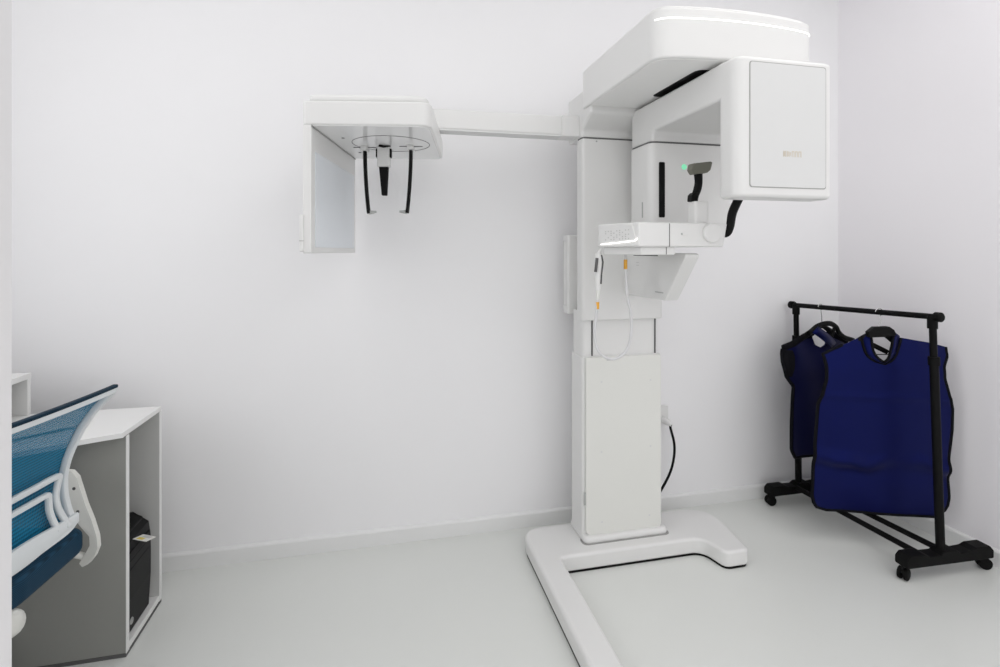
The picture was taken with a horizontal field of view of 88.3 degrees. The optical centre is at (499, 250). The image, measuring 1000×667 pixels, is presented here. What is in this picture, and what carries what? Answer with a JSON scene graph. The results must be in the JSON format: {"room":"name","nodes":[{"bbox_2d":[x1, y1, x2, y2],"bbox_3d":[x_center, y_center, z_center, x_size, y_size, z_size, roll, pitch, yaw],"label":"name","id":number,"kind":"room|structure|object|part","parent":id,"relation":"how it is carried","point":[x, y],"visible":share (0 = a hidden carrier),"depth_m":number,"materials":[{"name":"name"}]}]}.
{"room":"radiology room","nodes":[
{"label":"radiology room","id":0,"kind":"room"},
{"bbox_2d":[0,0,11,666],"bbox_3d":[-1.015,-0.140,0.050,1.543,3.000,0.150,0,0,-13],"label":"wall","id":1,"kind":"structure","parent":0,"point":[5,5],"depth_m":0.29,"materials":[{"name":"paint"}]},
{"bbox_2d":[12,0,837,553],"bbox_3d":[-0.120,-0.140,2.541,4.600,3.000,0.100,0,0,-13],"label":"wall","id":2,"kind":"structure","parent":0,"point":[421,373],"depth_m":2.36,"materials":[{"name":"paint"}]},
{"bbox_2d":[162,478,810,572],"bbox_3d":[-0.150,1.324,2.476,4.312,0.072,0.014,0,0,-13],"label":"baseboard","id":3,"kind":"structure","parent":2,"relation":"attached to","point":[202,558],"depth_m":2.40,"materials":[{"name":"paint"}]},
{"bbox_2d":[661,405,667,417],"bbox_3d":[0.846,0.855,2.705,0.080,0.086,0.012,0,0,-13],"label":"wall socket","id":4,"kind":"object","parent":2,"relation":"attached to","point":[664,408],"visible":0.27,"depth_m":2.70,"materials":[{"name":"white plastic"}]},
{"bbox_2d":[66,493,999,666],"bbox_3d":[0.356,1.410,0.571,4.650,0.100,4.154,0,0,-13],"label":"floor","id":5,"kind":"structure","parent":0,"point":[815,587],"depth_m":1.96,"materials":[{"name":"grey plastic"}]},
{"bbox_2d":[12,384,117,637],"bbox_3d":[-1.475,0.881,1.345,0.678,0.956,0.572,0,0,-4],"label":"office chair","id":6,"kind":"object","parent":5,"relation":"on","point":[38,553],"visible":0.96,"depth_m":1.44,"materials":[{"name":"blue fabric"}]},
{"bbox_3d":[-1.270,0.727,1.347,0.028,0.174,0.359,0,0,-3],"label":"lumbar frame","id":7,"kind":"part","parent":6,"relation":"part of","materials":[{"name":"white plastic"}]},
{"bbox_3d":[-1.504,0.888,1.338,0.522,0.080,0.519,0,0,0],"label":"seat","id":8,"kind":"part","parent":6,"relation":"part of","materials":[{"name":"blue fabric"}]},
{"bbox_3d":[-1.233,0.622,1.349,0.138,0.396,0.412,0,0,-3],"label":"backrest","id":9,"kind":"part","parent":6,"relation":"part of","materials":[{"name":"blue fabric"}]},
{"bbox_3d":[-1.223,0.622,1.345,0.218,0.429,0.448,0,0,-13],"label":"frame","id":10,"kind":"part","parent":6,"relation":"part of","materials":[{"name":"white plastic"}]},
{"bbox_3d":[-1.299,0.829,1.602,0.101,0.298,0.016,0,0,-3],"label":"armrest","id":11,"kind":"part","parent":6,"relation":"part of","materials":[{"name":"white plastic"}]},
{"bbox_2d":[12,406,161,666],"bbox_3d":[-1.698,0.982,1.650,0.906,0.757,0.516,0,0,-13],"label":"desk","id":12,"kind":"object","parent":5,"relation":"on","point":[80,615],"visible":0.63,"depth_m":1.71,"materials":[{"name":"white laminate"}]},
{"bbox_2d":[12,373,30,415],"bbox_3d":[-1.933,0.526,1.709,0.475,0.152,0.295,0,0,-13],"label":"desk riser","id":13,"kind":"object","parent":12,"relation":"on","point":[21,382],"visible":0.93,"depth_m":1.88,"materials":[{"name":"white laminate"}]},
{"bbox_2d":[12,415,82,438],"bbox_3d":[-1.552,0.597,1.749,0.242,0.010,0.237,0,0,-36],"label":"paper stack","id":14,"kind":"object","parent":12,"relation":"on","point":[75,415],"visible":0.07,"depth_m":1.75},
{"bbox_3d":[-1.696,0.984,1.634,0.904,0.728,0.018,0,0,-13],"label":"panel","id":15,"kind":"part","parent":12,"relation":"part of","materials":[{"name":"grey laminate"}]},
{"bbox_2d":[129,512,150,632],"bbox_3d":[-1.479,1.146,1.797,0.398,0.356,0.177,0,0,-13],"label":"computer tower","id":16,"kind":"object","parent":12,"relation":"on","point":[139,551],"visible":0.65,"depth_m":1.84,"materials":[{"name":"black plastic"}]},
{"bbox_2d":[133,534,154,541],"bbox_3d":[-1.267,1.023,1.836,0.045,0.035,0.073,0,0,-9],"label":"slip","id":17,"kind":"object","parent":16,"relation":"attached to","point":[143,537],"visible":1,"depth_m":1.83,"materials":[{"name":"paper"}]},
{"bbox_3d":[-1.540,0.984,1.939,0.464,0.728,0.018,0,0,-13],"label":"panel","id":18,"kind":"part","parent":12,"relation":"part of","materials":[{"name":"grey laminate"}]},
{"bbox_2d":[300,6,829,666],"bbox_3d":[0.252,0.286,1.841,1.844,2.147,1.286,0,0,-13],"label":"machine","id":19,"kind":"object","parent":5,"relation":"on","point":[693,111],"visible":1,"depth_m":2.06,"materials":[{"name":"white plastic"}]},
{"bbox_3d":[-0.643,-0.202,1.983,0.028,0.420,0.615,0,0,-3],"label":"sensor plate","id":20,"kind":"part","parent":19,"relation":"part of","materials":[{"name":"white plastic"}]},
{"bbox_3d":[-0.525,-0.279,2.031,0.030,0.263,0.029,0,0,-3],"label":"ear rod","id":21,"kind":"part","parent":19,"relation":"part of","materials":[{"name":"black plastic"}]},
{"bbox_3d":[-0.355,-0.279,2.011,0.030,0.263,0.029,0,0,-3],"label":"ear rod","id":22,"kind":"part","parent":19,"relation":"part of","materials":[{"name":"black plastic"}]},
{"bbox_2d":[593,247,632,360],"bbox_3d":[0.429,0.197,1.952,0.165,0.437,0.036,0,0,-13],"label":"cable","id":23,"kind":"object","parent":19,"relation":"hanging from","point":[598,269],"visible":0.95,"depth_m":1.94,"materials":[{"name":"white plastic"}]},
{"bbox_2d":[594,247,603,289],"bbox_3d":[0.369,0.063,1.938,0.041,0.169,0.036,0,0,-13],"label":"switch","id":24,"kind":"object","parent":23,"relation":"attached to","point":[598,269],"depth_m":1.93,"materials":[{"name":"white plastic"}]},
{"bbox_2d":[605,229,628,240],"bbox_3d":[0.416,-0.057,1.835,0.001,0.037,0.117,0,0,-33],"label":"print","id":25,"kind":"object","parent":19,"relation":"on","point":[610,234],"depth_m":1.83},
{"bbox_2d":[600,238,637,244],"bbox_3d":[0.420,-0.034,1.826,0.004,0.023,0.178,0,0,-33],"label":"light","id":26,"kind":"object","parent":19,"relation":"on","point":[603,241],"depth_m":1.83,"materials":[{"name":"white plastic"}]},
{"bbox_2d":[604,247,674,254],"bbox_3d":[0.514,-0.001,1.886,0.230,0.030,0.212,0,0,-13],"label":"tray","id":27,"kind":"object","parent":19,"relation":"on","point":[607,250],"depth_m":1.80,"materials":[{"name":"white plastic"}]},
{"bbox_2d":[598,222,726,246],"bbox_3d":[0.586,-0.057,1.905,0.417,0.085,0.248,0,0,-13],"label":"shelf","id":28,"kind":"object","parent":19,"relation":"attached to","point":[634,234],"depth_m":1.79,"materials":[{"name":"white plastic"}]},
{"bbox_2d":[661,416,675,491],"bbox_3d":[0.780,1.053,2.596,0.269,0.379,0.078,0,0,-39],"label":"power cord","id":29,"kind":"object","parent":19,"relation":"attached to","point":[664,420],"visible":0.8,"depth_m":2.65,"materials":[{"name":"black plastic"}]},
{"bbox_3d":[0.815,-0.521,1.972,0.355,0.162,0.630,0,0,-13],"label":"rotating arm","id":30,"kind":"part","parent":19,"relation":"part of","materials":[{"name":"white plastic"}]},
{"bbox_3d":[0.721,-0.137,1.873,0.058,0.084,0.050,0,0,-13],"label":"chin post","id":31,"kind":"part","parent":19,"relation":"part of","materials":[{"name":"white plastic"}]},
{"bbox_3d":[0.744,-0.063,1.809,0.068,0.068,0.017,0,0,-13],"label":"knob","id":32,"kind":"part","parent":19,"relation":"part of","materials":[{"name":"white plastic"}]},
{"bbox_3d":[0.859,-0.148,1.891,0.112,0.197,0.030,0,0,-9],"label":"grip handle","id":33,"kind":"part","parent":19,"relation":"part of","materials":[{"name":"black plastic"}]},
{"bbox_3d":[0.904,-0.391,1.614,0.277,0.384,0.004,0,0,-13],"label":"panel","id":34,"kind":"part","parent":19,"relation":"part of","materials":[{"name":"white plastic"}]},
{"bbox_2d":[764,301,993,580],"bbox_3d":[1.711,0.808,2.470,0.582,1.104,0.795,0,0,-20],"label":"rack","id":35,"kind":"object","parent":5,"relation":"on","point":[939,553],"depth_m":2.35,"materials":[{"name":"blue fabric"}]},
{"bbox_3d":[1.623,0.878,2.809,0.042,0.793,0.033,0,0,43],"label":"post","id":36,"kind":"part","parent":35,"relation":"part of","materials":[{"name":"black metal"}]},
{"bbox_3d":[1.667,0.720,2.674,0.524,0.671,0.082,0,0,-23],"label":"lead apron","id":37,"kind":"part","parent":35,"relation":"part of","materials":[{"name":"blue fabric"}]},
{"bbox_2d":[803,304,854,341],"bbox_3d":[1.684,0.387,2.688,0.429,0.227,0.059,0,0,-23],"label":"clothes hanger","id":38,"kind":"object","parent":35,"relation":"hanging from","point":[824,325],"visible":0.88,"depth_m":2.68,"materials":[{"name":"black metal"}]},
{"bbox_3d":[1.721,0.286,2.495,0.025,0.045,0.716,0,0,-18],"label":"rail","id":39,"kind":"part","parent":35,"relation":"part of","materials":[{"name":"black metal"}]},
{"bbox_2d":[856,308,895,354],"bbox_3d":[1.748,0.388,2.379,0.357,0.246,0.056,0,0,7],"label":"clothes hanger","id":40,"kind":"object","parent":35,"relation":"hanging from","point":[887,332],"visible":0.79,"depth_m":2.36,"materials":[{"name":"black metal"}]},
{"bbox_3d":[1.746,0.788,2.361,0.603,0.837,0.068,0,0,6],"label":"lead apron","id":41,"kind":"part","parent":35,"relation":"part of","materials":[{"name":"blue fabric"}]},
{"bbox_3d":[1.845,0.871,2.173,0.060,0.809,0.033,0,0,1],"label":"post","id":42,"kind":"part","parent":35,"relation":"part of","materials":[{"name":"black metal"}]},
{"bbox_2d":[838,0,999,549],"bbox_3d":[2.517,-0.140,1.014,0.240,3.000,4.054,0,0,-13],"label":"wall","id":43,"kind":"structure","parent":0,"point":[919,80],"depth_m":2.47,"materials":[{"name":"paint"}]},
{"bbox_2d":[895,516,999,568],"bbox_3d":[2.469,1.324,1.003,0.014,0.072,4.057,0,0,-15],"label":"baseboard","id":44,"kind":"structure","parent":43,"relation":"attached to","point":[952,536],"depth_m":2.40,"materials":[{"name":"paint"}]}
]}

